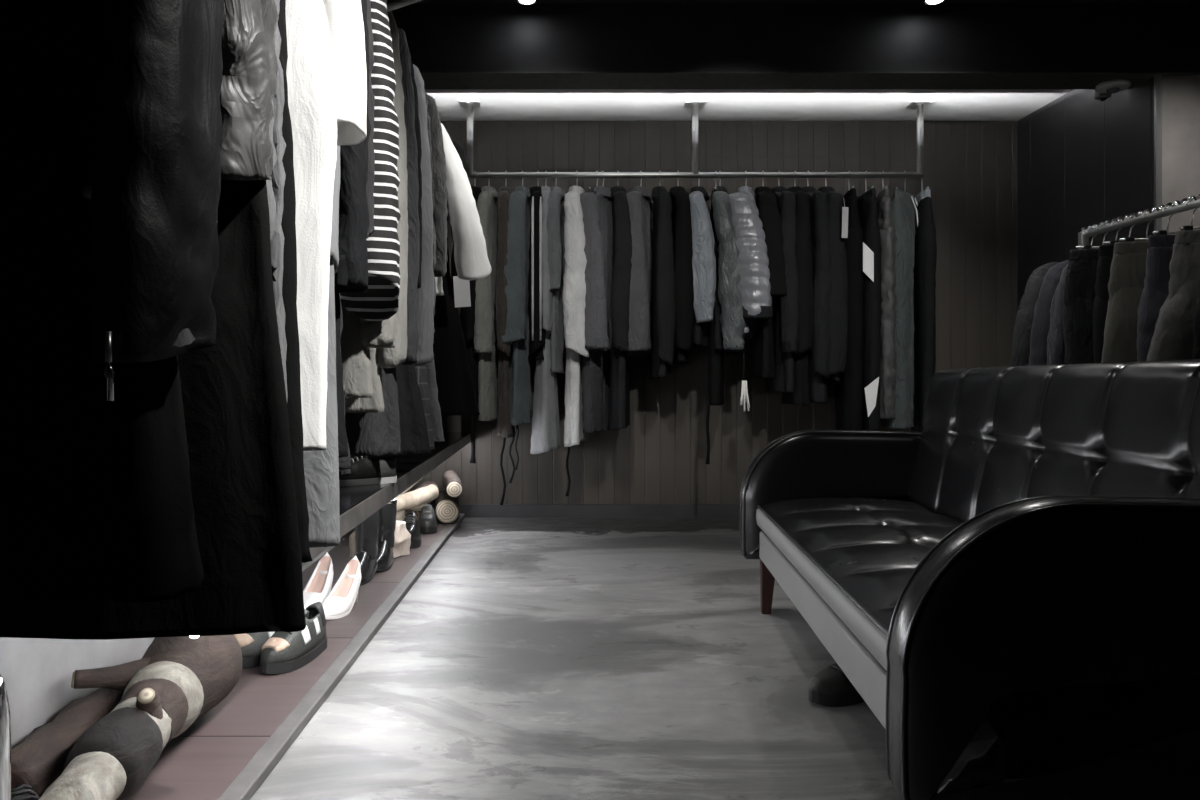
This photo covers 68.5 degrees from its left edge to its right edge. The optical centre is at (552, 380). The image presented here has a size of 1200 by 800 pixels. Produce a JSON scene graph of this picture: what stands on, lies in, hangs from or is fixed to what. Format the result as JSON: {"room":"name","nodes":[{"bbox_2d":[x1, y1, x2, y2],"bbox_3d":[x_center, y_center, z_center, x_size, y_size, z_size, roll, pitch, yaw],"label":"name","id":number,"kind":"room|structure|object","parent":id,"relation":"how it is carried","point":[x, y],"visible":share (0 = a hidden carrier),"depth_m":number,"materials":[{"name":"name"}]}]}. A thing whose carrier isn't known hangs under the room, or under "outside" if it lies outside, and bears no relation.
{"room":"clothing store","nodes":[
{"label":"clothing store","id":0,"kind":"room"},
{"bbox_2d":[0,528,354,749],"bbox_3d":[-1.050,-0.520,1.320,0.100,2.600,7.440,0,0,0],"label":"wall","id":1,"kind":"structure","parent":0,"point":[37,673],"depth_m":1.74,"materials":[{"name":"grey paint"}]},
{"bbox_2d":[302,432,470,565],"bbox_3d":[-0.730,0.417,3.150,0.533,0.250,3.740,0,0,0],"label":"display shelf","id":2,"kind":"object","parent":1,"relation":"attached to","point":[357,503],"visible":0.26,"depth_m":2.57,"materials":[{"name":"black paint"}]},
{"bbox_2d":[339,455,396,485],"bbox_3d":[-0.545,0.248,2.500,0.210,0.087,0.085,0,0,-30],"label":"shoe","id":3,"kind":"object","parent":2,"relation":"on","point":[364,470],"visible":0.64,"depth_m":2.48,"materials":[{"name":"black leather"}]},
{"bbox_2d":[250,518,900,799],"bbox_3d":[0.930,0.830,1.370,4.060,0.100,7.540,0,0,0],"label":"floor","id":4,"kind":"structure","parent":0,"point":[529,658],"depth_m":2.25,"materials":[{"name":"concrete"}]},
{"bbox_2d":[124,514,448,799],"bbox_3d":[-0.773,0.770,2.620,0.453,0.020,4.840,0,0,0],"label":"platform","id":5,"kind":"object","parent":4,"relation":"on","point":[201,762],"depth_m":2.00,"materials":[{"name":"wood"}]},
{"bbox_2d":[0,673,10,799],"bbox_3d":[-0.788,0.571,1.200,0.140,0.378,0.140,0,0,0],"label":"chrome stand","id":6,"kind":"object","parent":5,"relation":"on","point":[5,718],"visible":1,"depth_m":1.20,"materials":[{"name":"silver metal"}]},
{"bbox_2d":[11,688,123,796],"bbox_3d":[-0.929,0.694,1.720,0.126,0.117,0.486,0,0,0],"label":"log","id":7,"kind":"object","parent":5,"relation":"on","point":[39,760],"visible":0.37,"depth_m":1.60,"materials":[{"name":"wood"}]},
{"bbox_2d":[39,635,241,799],"bbox_3d":[-0.847,0.645,1.615,0.278,0.216,0.832,0,0,0],"label":"birch log","id":8,"kind":"object","parent":5,"relation":"on","point":[178,680],"visible":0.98,"depth_m":1.70,"materials":[{"name":"beige wood"}]},
{"bbox_2d":[260,602,326,673],"bbox_3d":[-0.705,0.694,2.400,0.108,0.132,0.285,0,0,14],"label":"shoe","id":9,"kind":"object","parent":5,"relation":"on","point":[284,652],"visible":0.79,"depth_m":2.33,"materials":[{"name":"black leather"}]},
{"bbox_2d":[217,513,464,799],"bbox_3d":[-0.568,0.768,2.620,0.045,0.024,4.842,0,0,1],"label":"trim","id":10,"kind":"structure","parent":5,"relation":"attached to","point":[246,783],"depth_m":2.14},
{"bbox_2d":[322,555,360,618],"bbox_3d":[-0.705,0.682,2.910,0.092,0.159,0.270,0,0,10],"label":"pump","id":11,"kind":"object","parent":5,"relation":"on","point":[339,603],"visible":0.81,"depth_m":2.93,"materials":[{"name":"white leather"}]},
{"bbox_2d":[353,510,378,585],"bbox_3d":[-0.738,0.599,3.361,0.099,0.329,0.270,0,0,11],"label":"boot","id":12,"kind":"object","parent":5,"relation":"on","point":[366,532],"visible":0.51,"depth_m":3.37,"materials":[{"name":"leather"}]},
{"bbox_2d":[808,661,864,706],"bbox_3d":[0.735,0.729,2.180,0.260,0.102,0.095,0,0,-28],"label":"shoe","id":13,"kind":"object","parent":4,"relation":"on","point":[830,686],"visible":0.52,"depth_m":2.12,"materials":[{"name":"leather"}]},
{"bbox_2d":[740,359,1199,799],"bbox_3d":[0.963,0.369,2.119,0.791,0.821,1.884,0,0,5],"label":"sofa","id":14,"kind":"object","parent":4,"relation":"on","point":[1009,584],"visible":1,"depth_m":1.24,"materials":[{"name":"black leather"}]},
{"bbox_2d":[758,497,961,670],"bbox_3d":[0.883,0.434,2.126,0.535,0.113,1.656,0,0,5],"label":"seat cushion","id":15,"kind":"object","parent":14,"relation":"on","point":[857,555],"depth_m":2.17,"materials":[{"name":"black leather"}]},
{"bbox_2d":[1078,194,1199,248],"bbox_3d":[2.200,0.071,2.925,0.480,1.416,1.480,0,0,0],"label":"rack","id":16,"kind":"object","parent":4,"relation":"on","point":[1175,207],"visible":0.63,"depth_m":3.29,"materials":[{"name":"silver metal"}]},
{"bbox_2d":[1063,249,1098,363],"bbox_3d":[2.200,-0.085,3.361,0.522,0.829,0.110,0,0,-4],"label":"garment","id":17,"kind":"object","parent":16,"relation":"in","point":[1079,294],"visible":0.12,"depth_m":3.32,"materials":[{"name":"fabric"}]},
{"bbox_2d":[1092,245,1113,362],"bbox_3d":[2.200,-0.085,3.261,0.437,0.829,0.112,0,0,-8],"label":"garment","id":18,"kind":"object","parent":16,"relation":"in","point":[1105,255],"visible":0.1,"depth_m":3.22,"materials":[{"name":"fabric"}]},
{"bbox_2d":[1101,241,1147,362],"bbox_3d":[2.198,-0.085,3.149,0.508,0.829,0.129,0,0,6],"label":"garment","id":19,"kind":"object","parent":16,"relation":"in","point":[1126,284],"visible":0.2,"depth_m":3.13,"materials":[{"name":"fabric"}]},
{"bbox_2d":[1137,235,1175,361],"bbox_3d":[2.201,-0.085,3.030,0.382,0.829,0.125,0,0,-6],"label":"garment","id":20,"kind":"object","parent":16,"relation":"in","point":[1155,292],"visible":0.27,"depth_m":2.99,"materials":[{"name":"fabric"}]},
{"bbox_2d":[1146,230,1199,360],"bbox_3d":[2.206,-0.085,2.918,0.532,0.829,0.133,0,0,4],"label":"garment","id":21,"kind":"object","parent":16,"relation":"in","point":[1173,338],"visible":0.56,"depth_m":2.90,"materials":[{"name":"fabric"}]},
{"label":"clothes hanger","id":22,"kind":"object","parent":16,"relation":"hanging from","visible":0},
{"bbox_2d":[1010,262,1057,365],"bbox_3d":[2.197,-0.187,3.599,0.635,0.694,0.130,0,0,5],"label":"jacket","id":23,"kind":"object","parent":22,"relation":"hanging from","point":[1020,347],"visible":0.1,"depth_m":3.59,"materials":[{"name":"fabric"}]},
{"label":"clothes hanger","id":24,"kind":"object","parent":16,"relation":"hanging from","visible":0},
{"bbox_2d":[1029,248,1097,365],"bbox_3d":[2.199,-0.187,3.518,0.571,0.694,0.123,0,0,4],"label":"jacket","id":25,"kind":"object","parent":24,"relation":"hanging from","point":[1041,320],"visible":0.13,"depth_m":3.51,"materials":[{"name":"fabric"}]},
{"label":"clothes hanger","id":26,"kind":"object","parent":16,"relation":"hanging from","visible":0},
{"bbox_2d":[1046,244,1106,364],"bbox_3d":[2.203,-0.187,3.436,0.515,0.694,0.124,0,0,6],"label":"jacket","id":27,"kind":"object","parent":26,"relation":"hanging from","point":[1055,338],"visible":0.06,"depth_m":3.43,"materials":[{"name":"fabric"}]},
{"bbox_2d":[405,121,1016,503],"bbox_3d":[0.930,-0.520,5.090,4.060,2.600,0.100,0,0,0],"label":"wall","id":28,"kind":"structure","parent":0,"point":[970,167],"depth_m":5.04,"materials":[{"name":"wood"}]},
{"bbox_2d":[430,504,739,517],"bbox_3d":[0.830,0.743,5.033,3.660,0.075,0.014,0,0,0],"label":"baseboard","id":29,"kind":"structure","parent":28,"relation":"attached to","point":[470,510],"depth_m":5.03,"materials":[{"name":"black paint"}]},
{"bbox_2d":[703,158,884,210],"bbox_3d":[1.380,-0.824,5.042,1.040,0.908,0.016,0,0,0],"label":"wall panel","id":30,"kind":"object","parent":28,"relation":"attached to","point":[841,185],"depth_m":5.03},
{"bbox_2d":[424,89,1072,120],"bbox_3d":[0.830,-1.540,4.537,3.660,0.100,1.005,0,0,0],"label":"ceiling","id":31,"kind":"structure","parent":0,"point":[496,104],"depth_m":4.74,"materials":[{"name":"white paint"}]},
{"bbox_2d":[459,100,933,177],"bbox_3d":[0.547,-1.290,4.720,2.953,0.400,0.100,0,0,0],"label":"rail","id":32,"kind":"object","parent":31,"relation":"attached to","point":[919,104],"visible":0.98,"depth_m":4.71,"materials":[{"name":"silver metal"}]},
{"label":"clothes hanger","id":33,"kind":"object","parent":32,"relation":"hanging from","visible":0},
{"bbox_2d":[501,186,534,425],"bbox_3d":[-0.179,-0.399,4.722,0.159,1.271,0.555,0,0,6],"label":"jacket","id":34,"kind":"object","parent":33,"relation":"hanging from","point":[516,271],"visible":0.84,"depth_m":4.49,"materials":[{"name":"fabric"}]},
{"bbox_3d":[-0.081,-1.034,4.720,0.012,0.186,0.331,0,0,0],"label":"clothes hanger","id":35,"kind":"object","parent":32,"relation":"hanging from","visible":0},
{"bbox_2d":[528,186,545,360],"bbox_3d":[-0.079,-0.570,4.710,0.110,0.929,0.551,0,0,0],"label":"jacket","id":36,"kind":"object","parent":35,"relation":"hanging from","point":[537,333],"visible":0.81,"depth_m":4.46,"materials":[{"name":"fabric"}]},
{"label":"clothes hanger","id":37,"kind":"object","parent":32,"relation":"hanging from","visible":0},
{"bbox_2d":[562,186,588,495],"bbox_3d":[0.145,-0.216,4.718,0.146,1.638,0.559,0,0,8],"label":"jacket","id":38,"kind":"object","parent":37,"relation":"hanging from","point":[574,287],"visible":0.8,"depth_m":4.47,"materials":[{"name":"fabric"}]},
{"label":"clothes hanger","id":39,"kind":"object","parent":32,"relation":"hanging from","visible":0},
{"bbox_2d":[689,186,715,347],"bbox_3d":[0.805,-0.606,4.715,0.167,0.858,0.527,0,0,14],"label":"jacket","id":40,"kind":"object","parent":39,"relation":"hanging from","point":[703,242],"visible":0.83,"depth_m":4.47,"materials":[{"name":"fabric"}]},
{"bbox_3d":[0.896,-1.034,4.720,0.012,0.186,0.331,0,0,12],"label":"clothes hanger","id":41,"kind":"object","parent":32,"relation":"hanging from","visible":0},
{"bbox_2d":[712,186,744,353],"bbox_3d":[0.925,-0.595,4.713,0.204,0.880,0.548,0,0,12],"label":"jacket","id":42,"kind":"object","parent":41,"relation":"hanging from","point":[728,314],"visible":0.82,"depth_m":4.46,"materials":[{"name":"fabric"}]},
{"label":"clothes hanger","id":43,"kind":"object","parent":32,"relation":"hanging from","visible":0},
{"bbox_2d":[729,186,772,338],"bbox_3d":[1.081,-0.631,4.697,0.261,0.807,0.574,0,0,24],"label":"puffer jacket","id":44,"kind":"object","parent":43,"relation":"hanging from","point":[754,286],"visible":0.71,"depth_m":4.44,"materials":[{"name":"fabric"}]},
{"label":"clothes hanger","id":45,"kind":"object","parent":32,"relation":"hanging from","visible":0},
{"bbox_2d":[473,186,498,420],"bbox_3d":[-0.345,-0.413,4.721,0.120,1.244,0.546,0,0,4],"label":"shirt","id":46,"kind":"object","parent":45,"relation":"hanging from","point":[485,341],"visible":0.77,"depth_m":4.52,"materials":[{"name":"fabric"}]},
{"label":"clothes hanger","id":47,"kind":"object","parent":32,"relation":"hanging from","visible":0},
{"bbox_2d":[546,186,564,372],"bbox_3d":[0.016,-0.538,4.719,0.110,0.994,0.533,0,0,4],"label":"coat","id":48,"kind":"object","parent":47,"relation":"hanging from","point":[556,214],"visible":0.84,"depth_m":4.51,"materials":[{"name":"fabric"}]},
{"label":"clothes hanger","id":49,"kind":"object","parent":32,"relation":"hanging from","visible":0},
{"bbox_2d":[752,186,786,378],"bbox_3d":[1.147,-0.523,4.714,0.164,1.025,0.552,0,0,8],"label":"coat","id":50,"kind":"object","parent":49,"relation":"hanging from","point":[763,362],"visible":0.62,"depth_m":4.49,"materials":[{"name":"fabric"}]},
{"bbox_3d":[0.236,-1.049,4.720,0.024,0.157,0.270,0,0,20],"label":"clothes hanger","id":51,"kind":"object","parent":32,"relation":"hanging from","visible":0},
{"bbox_2d":[581,189,609,432],"bbox_3d":[0.237,-0.365,4.718,0.113,1.270,0.378,0,0,20],"label":"garment","id":52,"kind":"object","parent":51,"relation":"hanging from","point":[595,367],"visible":0.27,"depth_m":4.58,"materials":[{"name":"fabric"}]},
{"label":"clothes hanger","id":53,"kind":"object","parent":32,"relation":"hanging from","visible":0},
{"bbox_2d":[705,189,723,463],"bbox_3d":[0.874,-0.283,4.721,0.095,1.435,0.366,0,0,13],"label":"garment","id":54,"kind":"object","parent":53,"relation":"hanging from","point":[715,365],"visible":0.32,"depth_m":4.57,"materials":[{"name":"fabric"}]},
{"label":"clothes hanger","id":55,"kind":"object","parent":32,"relation":"hanging from","visible":0},
{"bbox_2d":[834,188,863,429],"bbox_3d":[1.587,-0.365,4.721,0.126,1.270,0.392,0,0,10],"label":"garment","id":56,"kind":"object","parent":55,"relation":"hanging from","point":[848,394],"visible":0.69,"depth_m":4.54,"materials":[{"name":"fabric"}]},
{"bbox_3d":[1.770,-1.049,4.720,0.024,0.157,0.288,0,0,14],"label":"clothes hanger","id":57,"kind":"object","parent":32,"relation":"hanging from","visible":0},
{"bbox_2d":[876,188,896,418],"bbox_3d":[1.768,-0.402,4.719,0.140,1.196,0.403,0,0,14],"label":"garment","id":58,"kind":"object","parent":57,"relation":"hanging from","point":[888,365],"visible":0.66,"depth_m":4.54,"materials":[{"name":"fabric"}]},
{"label":"clothes hanger","id":59,"kind":"object","parent":32,"relation":"hanging from","visible":0},
{"bbox_2d":[911,189,936,431],"bbox_3d":[1.978,-0.360,4.722,0.096,1.281,0.378,0,0,10],"label":"garment","id":60,"kind":"object","parent":59,"relation":"hanging from","point":[925,236],"visible":0.74,"depth_m":4.57,"materials":[{"name":"fabric"}]},
{"bbox_3d":[0.349,-1.034,4.720,0.012,0.186,0.331,0,0,0],"label":"clothes hanger","id":61,"kind":"object","parent":32,"relation":"hanging from","visible":0},
{"bbox_2d":[608,186,631,430],"bbox_3d":[0.352,-0.387,4.721,0.128,1.295,0.528,0,0,0],"label":"coat","id":62,"kind":"object","parent":61,"relation":"hanging from","point":[619,404],"visible":0.9,"depth_m":4.48,"materials":[{"name":"fabric"}]},
{"bbox_3d":[-0.037,-1.034,4.720,0.012,0.186,0.331,0,0,0],"label":"clothes hanger","id":63,"kind":"object","parent":32,"relation":"hanging from","visible":0},
{"bbox_2d":[530,186,560,453],"bbox_3d":[-0.040,-0.325,4.719,0.161,1.419,0.539,0,0,0],"label":"dress","id":64,"kind":"object","parent":63,"relation":"hanging from","point":[545,436],"visible":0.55,"depth_m":4.53,"materials":[{"name":"fabric"}]},
{"bbox_2d":[387,0,1199,2],"bbox_3d":[0.930,-1.700,0.733,3.860,0.100,6.265,0,0,0],"label":"ceiling","id":65,"kind":"structure","parent":0,"point":[388,1],"depth_m":3.83,"materials":[{"name":"black paint"}]},
{"bbox_2d":[387,3,1199,71],"bbox_3d":[0.930,-1.550,3.950,3.860,0.400,0.210,0,0,0],"label":"ceiling","id":66,"kind":"structure","parent":0,"point":[441,37],"depth_m":3.85,"materials":[{"name":"black paint"}]},
{"bbox_2d":[857,188,881,430],"bbox_3d":[1.677,-0.370,4.713,0.129,1.260,0.408,0,0,6],"label":"garment","id":67,"kind":"object","parent":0,"point":[867,206],"visible":0.7,"depth_m":4.54,"materials":[{"name":"fabric"}]},
{"bbox_2d":[886,190,918,428],"bbox_3d":[1.897,-0.376,4.717,0.148,1.249,0.393,0,0,38],"label":"garment","id":68,"kind":"object","parent":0,"point":[904,209],"visible":0.68,"depth_m":4.58,"materials":[{"name":"fabric"}]},
{"bbox_2d":[1017,78,1153,311],"bbox_3d":[2.710,-0.285,4.459,0.100,2.130,1.162,0,0,0],"label":"wall","id":69,"kind":"structure","parent":0,"point":[1095,166],"depth_m":4.41,"materials":[{"name":"wood"}]},
{"bbox_2d":[420,72,1199,88],"bbox_3d":[0.930,-1.347,3.949,3.860,0.006,0.215,0,0,0],"label":"trim","id":70,"kind":"structure","parent":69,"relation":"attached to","point":[432,80],"depth_m":3.94,"materials":[{"name":"paint"}]},
{"bbox_2d":[1017,89,1126,144],"bbox_3d":[2.710,-1.420,4.548,0.100,0.140,0.985,0,0,0],"label":"trim","id":71,"kind":"structure","parent":69,"relation":"attached to","point":[1074,102],"depth_m":4.65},
{"bbox_2d":[1154,75,1161,234],"bbox_3d":[2.660,-0.282,3.870,0.024,2.124,0.016,0,0,0],"label":"trim","id":72,"kind":"structure","parent":69,"relation":"attached to","point":[1157,78],"depth_m":3.86,"materials":[{"name":"silver metal"}]},
{"bbox_2d":[1162,75,1199,234],"bbox_3d":[2.816,-0.282,3.872,0.288,2.124,0.012,0,0,0],"label":"wall pillar","id":73,"kind":"structure","parent":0,"point":[1180,93],"depth_m":3.87,"materials":[{"name":"grey paint"}]},
{"bbox_3d":[-0.620,-1.365,2.225,0.032,0.562,4.150,0,0,0],"label":"rail","id":74,"kind":"object","parent":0,"visible":0},
{"bbox_3d":[-0.620,-1.029,1.620,0.357,0.186,0.012,0,0,0],"label":"clothes hanger","id":75,"kind":"object","parent":74,"relation":"hanging from","visible":0},
{"bbox_2d":[334,0,370,457],"bbox_3d":[-0.620,-0.445,1.623,0.566,1.170,0.127,0,0,0],"label":"jacket","id":76,"kind":"object","parent":75,"relation":"hanging from","point":[351,276],"visible":0.09,"depth_m":1.58,"materials":[{"name":"fabric"}]},
{"bbox_3d":[-0.620,-1.029,1.800,0.297,0.186,0.012,0,0,0],"label":"clothes hanger","id":77,"kind":"object","parent":74,"relation":"hanging from","visible":0},
{"bbox_2d":[339,0,374,469],"bbox_3d":[-0.616,-0.425,1.800,0.502,1.210,0.142,0,0,0],"label":"jacket","id":78,"kind":"object","parent":77,"relation":"hanging from","point":[344,462],"visible":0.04,"depth_m":1.80,"materials":[{"name":"fabric"}]},
{"bbox_3d":[-0.620,-1.029,2.260,0.297,0.186,0.012,0,0,0],"label":"clothes hanger","id":79,"kind":"object","parent":74,"relation":"hanging from","visible":0},
{"bbox_2d":[345,11,407,412],"bbox_3d":[-0.621,-0.461,2.264,0.499,1.082,0.129,0,0,0],"label":"jacket","id":80,"kind":"object","parent":79,"relation":"hanging from","point":[381,358],"visible":0.14,"depth_m":2.23,"materials":[{"name":"fabric"}]},
{"bbox_3d":[-0.620,-1.029,2.400,0.306,0.186,0.012,0,0,0],"label":"clothes hanger","id":81,"kind":"object","parent":74,"relation":"hanging from","visible":0},
{"bbox_2d":[345,28,419,455],"bbox_3d":[-0.619,-0.415,2.399,0.512,1.230,0.143,0,0,0],"label":"jacket","id":82,"kind":"object","parent":81,"relation":"hanging from","point":[368,434],"visible":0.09,"depth_m":2.37,"materials":[{"name":"fabric"}]},
{"bbox_3d":[-0.620,-1.029,1.080,0.348,0.186,0.012,0,0,0],"label":"clothes hanger","id":83,"kind":"object","parent":74,"relation":"hanging from","visible":0},
{"bbox_2d":[0,0,305,639],"bbox_3d":[-0.617,-0.364,1.056,0.632,1.332,0.172,0,0,0],"label":"overcoat","id":84,"kind":"object","parent":83,"relation":"hanging from","point":[234,399],"visible":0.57,"depth_m":1.05,"materials":[{"name":"fabric"}]},
{"bbox_3d":[-0.620,-1.029,0.930,0.323,0.186,0.012,0,0,0],"label":"clothes hanger","id":85,"kind":"object","parent":74,"relation":"hanging from","visible":0},
{"bbox_2d":[0,0,225,602],"bbox_3d":[-0.619,-0.405,0.901,0.542,1.250,0.208,0,0,0],"label":"coat","id":86,"kind":"object","parent":85,"relation":"hanging from","point":[111,126],"visible":1,"depth_m":0.88,"materials":[{"name":"fabric"}]},
{"bbox_3d":[-0.620,-1.029,2.120,0.289,0.186,0.012,0,0,0],"label":"clothes hanger","id":87,"kind":"object","parent":74,"relation":"hanging from","visible":0},
{"bbox_2d":[340,18,397,397],"bbox_3d":[-0.620,-0.495,2.118,0.499,1.070,0.130,0,0,0],"label":"shirt","id":88,"kind":"object","parent":87,"relation":"hanging from","point":[358,335],"visible":0.13,"depth_m":2.09,"materials":[{"name":"fabric"}]},
{"bbox_3d":[-0.620,-1.029,2.000,0.294,0.186,0.012,0,0,0],"label":"clothes hanger","id":89,"kind":"object","parent":74,"relation":"hanging from","visible":0},
{"bbox_2d":[340,0,400,320],"bbox_3d":[-0.621,-0.572,2.003,0.551,0.861,0.148,0,0,0],"label":"striped shirt","id":90,"kind":"object","parent":89,"relation":"hanging from","point":[381,301],"visible":0.09,"depth_m":1.96,"materials":[{"name":"fabric"}]},
{"bbox_3d":[-0.620,-1.029,2.960,0.323,0.186,0.012,0,0,0],"label":"clothes hanger","id":91,"kind":"object","parent":74,"relation":"hanging from","visible":0},
{"bbox_2d":[426,94,446,276],"bbox_3d":[-0.622,-0.600,2.954,0.532,0.860,0.147,0,0,0],"label":"tweed top","id":92,"kind":"object","parent":91,"relation":"hanging from","point":[438,157],"visible":0.12,"depth_m":2.91,"materials":[{"name":"fabric"}]},
{"bbox_3d":[-0.620,-1.029,3.260,0.331,0.186,0.012,0,0,0],"label":"clothes hanger","id":93,"kind":"object","parent":74,"relation":"hanging from","visible":0},
{"bbox_2d":[435,123,491,294],"bbox_3d":[-0.619,-0.661,3.260,0.782,0.682,0.139,0,0,0],"label":"blouse","id":94,"kind":"object","parent":93,"relation":"hanging from","point":[471,259],"visible":0.2,"depth_m":3.22,"materials":[{"name":"fabric"}]},
{"label":"clothes hanger","id":95,"kind":"object","parent":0,"visible":0},
{"bbox_2d":[580,186,649,350],"bbox_3d":[0.295,-0.597,4.703,0.265,0.876,0.556,0,0,34],"label":"garment","id":96,"kind":"object","parent":95,"relation":"hanging from","point":[597,209],"visible":0.54,"depth_m":4.47,"materials":[{"name":"fabric"}]},
{"bbox_3d":[-0.418,-1.034,4.720,0.012,0.186,0.331,0,0,0],"label":"clothes hanger","id":97,"kind":"object","parent":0,"visible":0},
{"bbox_2d":[464,186,481,462],"bbox_3d":[-0.415,-0.303,4.720,0.106,1.464,0.534,0,0,-3],"label":"coat","id":98,"kind":"object","parent":97,"relation":"hanging from","point":[469,312],"visible":0.24,"depth_m":4.53,"materials":[{"name":"fabric"}]},
{"bbox_3d":[-0.252,-1.034,4.720,0.012,0.186,0.331,0,0,0],"label":"clothes hanger","id":99,"kind":"object","parent":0,"visible":0},
{"bbox_2d":[495,186,518,504],"bbox_3d":[-0.237,-0.193,4.717,0.120,1.685,0.536,0,0,0],"label":"coat","id":100,"kind":"object","parent":99,"relation":"hanging from","point":[504,429],"visible":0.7,"depth_m":4.51,"materials":[{"name":"fabric"}]},
{"label":"clothes hanger","id":101,"kind":"object","parent":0,"visible":0},
{"bbox_2d":[620,186,652,355],"bbox_3d":[0.485,-0.585,4.718,0.179,0.900,0.546,0,0,20],"label":"coat","id":102,"kind":"object","parent":101,"relation":"hanging from","point":[640,206],"visible":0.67,"depth_m":4.47,"materials":[{"name":"fabric"}]},
{"bbox_3d":[0.574,-1.034,4.720,0.012,0.186,0.331,0,0,0],"label":"clothes hanger","id":103,"kind":"object","parent":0,"visible":0},
{"bbox_2d":[648,186,675,378],"bbox_3d":[0.574,-0.523,4.719,0.120,1.024,0.530,0,0,0],"label":"coat","id":104,"kind":"object","parent":103,"relation":"hanging from","point":[661,357],"visible":0.94,"depth_m":4.47,"materials":[{"name":"fabric"}]},
{"bbox_3d":[0.671,-1.034,4.720,0.012,0.186,0.331,0,0,0],"label":"clothes hanger","id":105,"kind":"object","parent":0,"visible":0},
{"bbox_2d":[669,186,693,363],"bbox_3d":[0.668,-0.566,4.719,0.116,0.939,0.536,0,0,0],"label":"coat","id":106,"kind":"object","parent":105,"relation":"hanging from","point":[681,212],"visible":0.69,"depth_m":4.47,"materials":[{"name":"fabric"}]},
{"bbox_3d":[-0.620,-1.029,2.680,0.306,0.186,0.012,0,0,0],"label":"clothes hanger","id":107,"kind":"object","parent":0,"visible":0},
{"bbox_2d":[413,64,433,365],"bbox_3d":[-0.618,-0.455,2.673,0.513,1.150,0.125,0,0,0],"label":"cardigan","id":108,"kind":"object","parent":107,"relation":"hanging from","point":[425,320],"visible":0.1,"depth_m":2.65,"materials":[{"name":"fabric"}]},
{"bbox_3d":[1.212,-1.034,4.720,0.012,0.186,0.331,0,0,0],"label":"clothes hanger","id":109,"kind":"object","parent":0,"visible":0},
{"bbox_2d":[764,186,798,391],"bbox_3d":[1.210,-0.488,4.720,0.125,1.095,0.538,0,0,0],"label":"coat","id":110,"kind":"object","parent":109,"relation":"hanging from","point":[785,307],"visible":0.6,"depth_m":4.48,"materials":[{"name":"fabric"}]},
{"label":"clothes hanger","id":111,"kind":"object","parent":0,"visible":0},
{"bbox_2d":[782,186,813,405],"bbox_3d":[1.295,-0.452,4.718,0.118,1.165,0.530,0,0,5],"label":"coat","id":112,"kind":"object","parent":111,"relation":"hanging from","point":[803,246],"visible":0.46,"depth_m":4.47,"materials":[{"name":"fabric"}]},
{"label":"clothes hanger","id":113,"kind":"object","parent":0,"visible":0},
{"bbox_2d":[802,186,831,402],"bbox_3d":[1.371,-0.459,4.719,0.117,1.153,0.537,0,0,-2],"label":"coat","id":114,"kind":"object","parent":113,"relation":"hanging from","point":[819,356],"visible":0.49,"depth_m":4.47,"materials":[{"name":"fabric"}]},
{"label":"clothes hanger","id":115,"kind":"object","parent":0,"visible":0},
{"bbox_2d":[818,186,847,383],"bbox_3d":[1.466,-0.508,4.722,0.133,1.053,0.530,0,0,8],"label":"coat","id":116,"kind":"object","parent":115,"relation":"hanging from","point":[838,318],"visible":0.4,"depth_m":4.46,"materials":[{"name":"fabric"}]},
{"bbox_3d":[-0.620,-1.029,1.190,0.314,0.186,0.012,0,0,0],"label":"clothes hanger","id":117,"kind":"object","parent":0,"visible":0},
{"bbox_2d":[266,0,287,398],"bbox_3d":[-0.626,-0.400,1.189,0.539,1.260,0.124,0,0,0],"label":"coat","id":118,"kind":"object","parent":117,"relation":"hanging from","point":[275,186],"visible":0.12,"depth_m":1.18,"materials":[{"name":"fabric"}]},
{"bbox_3d":[-0.620,-1.029,1.270,0.289,0.186,0.012,0,0,0],"label":"clothes hanger","id":119,"kind":"object","parent":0,"visible":0},
{"bbox_2d":[278,0,311,562],"bbox_3d":[-0.618,-0.385,1.272,0.542,1.290,0.112,0,0,0],"label":"coat","id":120,"kind":"object","parent":119,"relation":"hanging from","point":[289,283],"visible":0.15,"depth_m":1.26,"materials":[{"name":"fabric"}]},
{"bbox_3d":[-0.620,-1.029,1.380,0.403,0.186,0.012,0,0,0],"label":"clothes hanger","id":121,"kind":"object","parent":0,"visible":0},
{"bbox_2d":[285,0,366,450],"bbox_3d":[-0.619,-0.461,1.380,0.640,1.138,0.108,0,0,0],"label":"coat","id":122,"kind":"object","parent":121,"relation":"hanging from","point":[326,72],"visible":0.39,"depth_m":1.36,"materials":[{"name":"fabric"}]},
{"bbox_3d":[-0.620,-1.029,1.500,0.331,0.186,0.012,0,0,0],"label":"clothes hanger","id":123,"kind":"object","parent":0,"visible":0},
{"bbox_2d":[303,146,340,547],"bbox_3d":[-0.621,-0.375,1.498,0.517,1.310,0.107,0,0,0],"label":"coat","id":124,"kind":"object","parent":123,"relation":"hanging from","point":[321,467],"visible":0.11,"depth_m":1.49,"materials":[{"name":"fabric"}]},
{"bbox_3d":[-0.620,-1.029,2.540,0.289,0.186,0.012,0,0,0],"label":"clothes hanger","id":125,"kind":"object","parent":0,"visible":0},
{"bbox_2d":[396,61,431,454],"bbox_3d":[-0.615,-0.410,2.536,0.531,1.240,0.126,0,0,0],"label":"dress","id":126,"kind":"object","parent":125,"relation":"hanging from","point":[413,425],"visible":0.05,"depth_m":2.52,"materials":[{"name":"fabric"}]},
{"bbox_3d":[-0.620,-1.029,3.500,0.382,0.186,0.012,0,0,0],"label":"clothes hanger","id":127,"kind":"object","parent":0,"visible":0},
{"bbox_2d":[433,136,479,414],"bbox_3d":[-0.621,-0.448,3.506,0.660,1.165,0.139,0,0,0],"label":"dress","id":128,"kind":"object","parent":127,"relation":"hanging from","point":[456,391],"visible":0.15,"depth_m":3.46,"materials":[{"name":"fabric"}]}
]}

